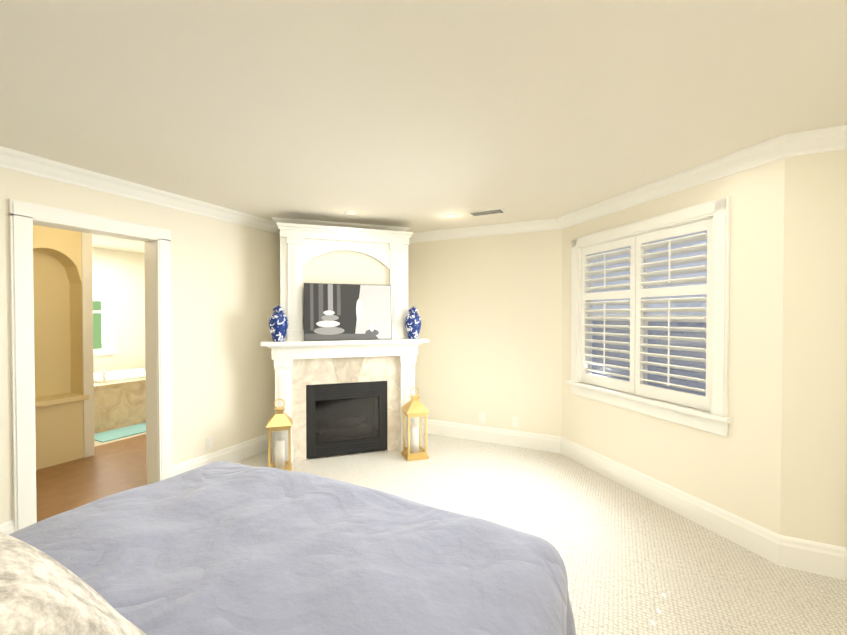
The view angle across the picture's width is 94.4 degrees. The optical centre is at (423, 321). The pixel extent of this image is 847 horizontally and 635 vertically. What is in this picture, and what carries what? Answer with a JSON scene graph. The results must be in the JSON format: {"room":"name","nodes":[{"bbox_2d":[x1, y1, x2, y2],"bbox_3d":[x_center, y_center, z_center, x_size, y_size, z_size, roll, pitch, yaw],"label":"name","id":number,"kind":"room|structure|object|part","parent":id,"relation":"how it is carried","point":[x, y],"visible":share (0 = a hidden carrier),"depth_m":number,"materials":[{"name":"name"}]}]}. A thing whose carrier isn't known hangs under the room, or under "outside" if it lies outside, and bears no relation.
{"room":"bedroom","nodes":[
{"label":"bedroom","id":0,"kind":"room"},
{"bbox_2d":[33,225,83,469],"bbox_3d":[-3.739,0.167,3.914,0.300,2.490,3.000,0,1,26],"label":"wall","id":1,"kind":"structure","parent":0,"point":[57,285],"depth_m":3.85,"materials":[{"name":"beige paint"}]},
{"bbox_2d":[35,394,88,407],"bbox_3d":[-3.616,0.789,3.795,0.035,0.050,0.620,0,1,26],"label":"trim","id":2,"kind":"structure","parent":1,"relation":"attached to","point":[60,400],"depth_m":3.86,"materials":[{"name":"beige paint"}]},
{"bbox_2d":[81,232,94,457],"bbox_3d":[-3.421,0.149,4.532,0.320,2.510,0.970,0,1,26],"label":"door frame","id":3,"kind":"structure","parent":1,"relation":"attached to","point":[87,336],"depth_m":4.06,"materials":[{"name":"white wood"}]},
{"bbox_2d":[36,422,146,521],"bbox_3d":[-3.781,1.454,4.511,3.610,0.100,4.000,0,1,26],"label":"floor","id":4,"kind":"structure","parent":0,"point":[108,469],"depth_m":3.58,"materials":[{"name":"brown wood"}]},
{"bbox_2d":[94,368,145,433],"bbox_3d":[-4.354,1.007,5.673,1.236,0.760,1.920,0,1,26],"label":"bathtub","id":5,"kind":"object","parent":4,"relation":"on","point":[119,398],"visible":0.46,"depth_m":5.16,"materials":[{"name":"stone"}]},
{"bbox_2d":[94,422,145,441],"bbox_3d":[-3.719,1.391,4.983,0.440,0.011,0.800,0,1,26],"label":"bath rug","id":6,"kind":"object","parent":4,"relation":"on","point":[115,434],"visible":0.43,"depth_m":4.84,"materials":[{"name":"teal fabric"}]},
{"bbox_2d":[92,234,143,253],"bbox_3d":[-4.391,-1.145,5.113,1.950,0.100,3.400,0,1,26],"label":"ceiling","id":7,"kind":"structure","parent":0,"point":[111,243],"depth_m":5.64,"materials":[{"name":"white paint"}]},
{"bbox_2d":[92,247,144,372],"bbox_3d":[-5.197,0.145,5.532,0.150,2.490,3.400,0,1,26],"label":"wall","id":8,"kind":"structure","parent":0,"point":[127,268],"depth_m":6.19,"materials":[{"name":"white paint"}]},
{"bbox_2d":[92,268,115,355],"bbox_3d":[-5.023,-0.138,5.754,0.120,1.310,0.820,0,1,26],"label":"window","id":9,"kind":"structure","parent":8,"relation":"in","point":[110,349],"depth_m":6.03,"materials":[{"name":"white wood"}]},
{"bbox_2d":[0,167,279,523],"bbox_3d":[-2.320,0.177,3.209,0.150,2.490,5.400,0,1,26],"label":"wall","id":10,"kind":"structure","parent":0,"point":[225,288],"depth_m":3.61,"materials":[{"name":"beige paint"}]},
{"bbox_2d":[9,199,172,531],"bbox_3d":[-2.449,0.328,2.946,0.200,2.195,0.980,0,1,26],"label":"door frame","id":11,"kind":"structure","parent":10,"relation":"attached to","point":[24,217],"depth_m":2.68,"materials":[{"name":"white wood"}]},
{"bbox_2d":[206,436,213,449],"bbox_3d":[-2.004,1.146,3.680,0.008,0.116,0.072,0,1,26],"label":"electrical outlet","id":12,"kind":"object","parent":10,"relation":"attached to","point":[209,442],"visible":1,"depth_m":3.67,"materials":[{"name":"white plastic"}]},
{"bbox_2d":[0,146,423,242],"bbox_3d":[-1.687,-1.010,2.878,1.264,0.104,4.921,0,1,26],"label":"crown molding","id":13,"kind":"structure","parent":10,"relation":"attached to","point":[11,159],"depth_m":3.11,"materials":[{"name":"white wood"}]},
{"bbox_2d":[302,251,388,458],"bbox_3d":[-0.949,0.158,4.566,1.320,2.490,0.950,0,1,-19],"label":"wall","id":14,"kind":"structure","parent":0,"point":[344,267],"depth_m":4.10,"materials":[{"name":"beige paint"}]},
{"bbox_2d":[0,0,846,232],"bbox_3d":[0.205,-1.100,1.936,5.790,0.100,5.400,0,1,26],"label":"ceiling","id":15,"kind":"structure","parent":0,"point":[416,116],"depth_m":1.82,"materials":[{"name":"white paint"}]},
{"bbox_2d":[344,211,354,214],"bbox_3d":[-0.734,-1.073,3.900,0.110,0.007,0.110,0,1,26],"label":"recessed light","id":16,"kind":"object","parent":15,"relation":"in","point":[349,213],"visible":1,"depth_m":3.90,"materials":[{"name":"white"}]},
{"bbox_2d":[446,214,458,217],"bbox_3d":[0.292,-1.074,3.998,0.130,0.007,0.130,0,1,26],"label":"recessed light","id":17,"kind":"object","parent":15,"relation":"in","point":[452,215],"visible":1,"depth_m":3.98,"materials":[{"name":"white"}]},
{"bbox_2d":[467,208,505,215],"bbox_3d":[0.623,-1.069,3.856,0.350,0.013,0.150,0,1,26],"label":"ceiling vent","id":18,"kind":"object","parent":15,"relation":"in","point":[487,212],"visible":1,"depth_m":3.84,"materials":[{"name":"white metal"}]},
{"bbox_2d":[408,229,561,436],"bbox_3d":[0.170,0.154,4.902,3.102,2.490,0.150,0,1,26],"label":"wall","id":19,"kind":"structure","parent":0,"point":[489,311],"depth_m":4.51,"materials":[{"name":"beige paint"}]},
{"bbox_2d":[479,413,484,423],"bbox_3d":[0.680,1.133,4.574,0.072,0.116,0.008,0,1,26],"label":"electrical outlet","id":20,"kind":"object","parent":19,"relation":"attached to","point":[481,417],"visible":1,"depth_m":4.57,"materials":[{"name":"white plastic"}]},
{"bbox_2d":[512,417,518,427],"bbox_3d":[1.029,1.136,4.400,0.072,0.116,0.008,0,1,26],"label":"electrical outlet","id":21,"kind":"object","parent":19,"relation":"attached to","point":[515,420],"visible":1,"depth_m":4.40,"materials":[{"name":"white plastic"}]},
{"bbox_2d":[236,433,846,634],"bbox_3d":[0.205,1.490,1.972,5.790,0.100,5.400,0,1,26],"label":"floor carpet","id":22,"kind":"object","parent":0,"point":[629,557],"visible":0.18,"depth_m":2.52,"materials":[{"name":"beige carpet"}]},
{"bbox_2d":[266,399,292,470],"bbox_3d":[-1.343,1.069,3.661,0.231,0.692,0.231,0,1,-19],"label":"lantern","id":23,"kind":"object","parent":22,"relation":"on","point":[279,420],"visible":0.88,"depth_m":3.60,"materials":[{"name":"gold metal"}]},
{"bbox_2d":[0,461,575,634],"bbox_3d":[-0.850,0.778,0.997,2.144,1.349,2.352,0,1,26],"label":"bed","id":24,"kind":"object","parent":22,"relation":"on","point":[221,548],"visible":1,"depth_m":1.30,"materials":[{"name":"blue fabric"}]},
{"bbox_2d":[261,222,428,464],"bbox_3d":[-0.824,0.223,4.195,1.660,2.370,0.595,0,1,-19],"label":"fireplace","id":25,"kind":"object","parent":22,"relation":"on","point":[339,397],"visible":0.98,"depth_m":4.07,"materials":[{"name":"white wood"}]},
{"bbox_2d":[269,305,287,341],"bbox_3d":[-1.401,0.020,3.790,0.180,0.352,0.180,0,1,-19],"label":"vase","id":26,"kind":"object","parent":25,"relation":"on","point":[278,324],"visible":0.96,"depth_m":3.73,"materials":[{"name":"blue ceramic"}]},
{"bbox_3d":[-0.792,1.035,4.110,0.660,0.450,0.002,0,1,-19],"label":"glass","id":27,"kind":"part","parent":25,"relation":"part of","materials":[{"name":"black glass"}]},
{"bbox_2d":[304,283,391,340],"bbox_3d":[-0.758,-0.092,3.995,0.880,0.570,0.028,0,-4,-19],"label":"framed picture","id":28,"kind":"object","parent":25,"relation":"on","point":[347,311],"visible":1,"depth_m":3.98,"materials":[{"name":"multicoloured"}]},
{"bbox_2d":[405,306,420,338],"bbox_3d":[-0.112,0.013,4.223,0.180,0.352,0.180,0,1,-19],"label":"vase","id":29,"kind":"object","parent":25,"relation":"on","point":[413,323],"visible":0.98,"depth_m":4.16,"materials":[{"name":"blue ceramic"}]},
{"bbox_2d":[401,387,428,460],"bbox_3d":[-0.091,1.047,4.081,0.241,0.724,0.242,0,1,-19],"label":"lantern","id":30,"kind":"object","parent":22,"relation":"on","point":[414,449],"visible":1,"depth_m":4.02,"materials":[{"name":"gold metal"}]},
{"bbox_2d":[561,158,784,534],"bbox_3d":[1.847,0.176,3.287,0.150,2.490,2.042,0,1,-19],"label":"wall","id":31,"kind":"structure","parent":0,"point":[736,471],"depth_m":2.53,"materials":[{"name":"beige paint"}]},
{"bbox_2d":[0,418,846,579],"bbox_3d":[0.205,1.352,1.970,5.490,0.175,5.100,0,1,26],"label":"baseboard","id":32,"kind":"structure","parent":31,"relation":"attached to","point":[824,559],"depth_m":3.03,"materials":[{"name":"white wood"}]},
{"bbox_2d":[416,125,846,242],"bbox_3d":[1.308,-1.018,3.406,4.642,0.104,1.488,0,1,26],"label":"crown molding","id":33,"kind":"structure","parent":31,"relation":"attached to","point":[828,139],"depth_m":2.79,"materials":[{"name":"white wood"}]},
{"bbox_2d":[566,196,732,436],"bbox_3d":[1.809,-0.037,3.302,0.210,1.575,1.570,0,1,-19],"label":"window","id":34,"kind":"structure","parent":31,"relation":"in","point":[716,420],"depth_m":2.93,"materials":[{"name":"white wood"}]},
{"bbox_2d":[581,218,712,411],"bbox_3d":[1.792,-0.048,3.296,0.074,1.334,1.292,0,1,-19],"label":"window shutters","id":35,"kind":"object","parent":34,"relation":"attached to","point":[637,293],"visible":1,"depth_m":3.17,"materials":[{"name":"white wood"}]},
{"bbox_3d":[1.863,-0.054,3.320,0.004,1.350,1.320,0,1,-19],"label":"glass","id":36,"kind":"part","parent":34,"relation":"part of","materials":[{"name":"clear glass"}]},
{"bbox_2d":[780,149,846,547],"bbox_3d":[2.738,0.193,2.062,1.350,2.490,0.150,0,1,26],"label":"wall","id":37,"kind":"structure","parent":0,"point":[813,499],"depth_m":2.23,"materials":[{"name":"beige paint"}]},
{"label":"outside","id":38,"kind":"structure","parent":0,"visible":0},
{"bbox_2d":[592,231,706,395],"bbox_3d":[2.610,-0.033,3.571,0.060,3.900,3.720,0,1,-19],"label":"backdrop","id":39,"kind":"structure","parent":38,"point":[702,365],"depth_m":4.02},
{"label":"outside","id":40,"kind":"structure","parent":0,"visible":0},
{"bbox_2d":[92,274,101,348],"bbox_3d":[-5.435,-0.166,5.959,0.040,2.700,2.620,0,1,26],"label":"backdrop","id":41,"kind":"structure","parent":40,"point":[97,330],"depth_m":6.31,"materials":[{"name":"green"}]}
]}

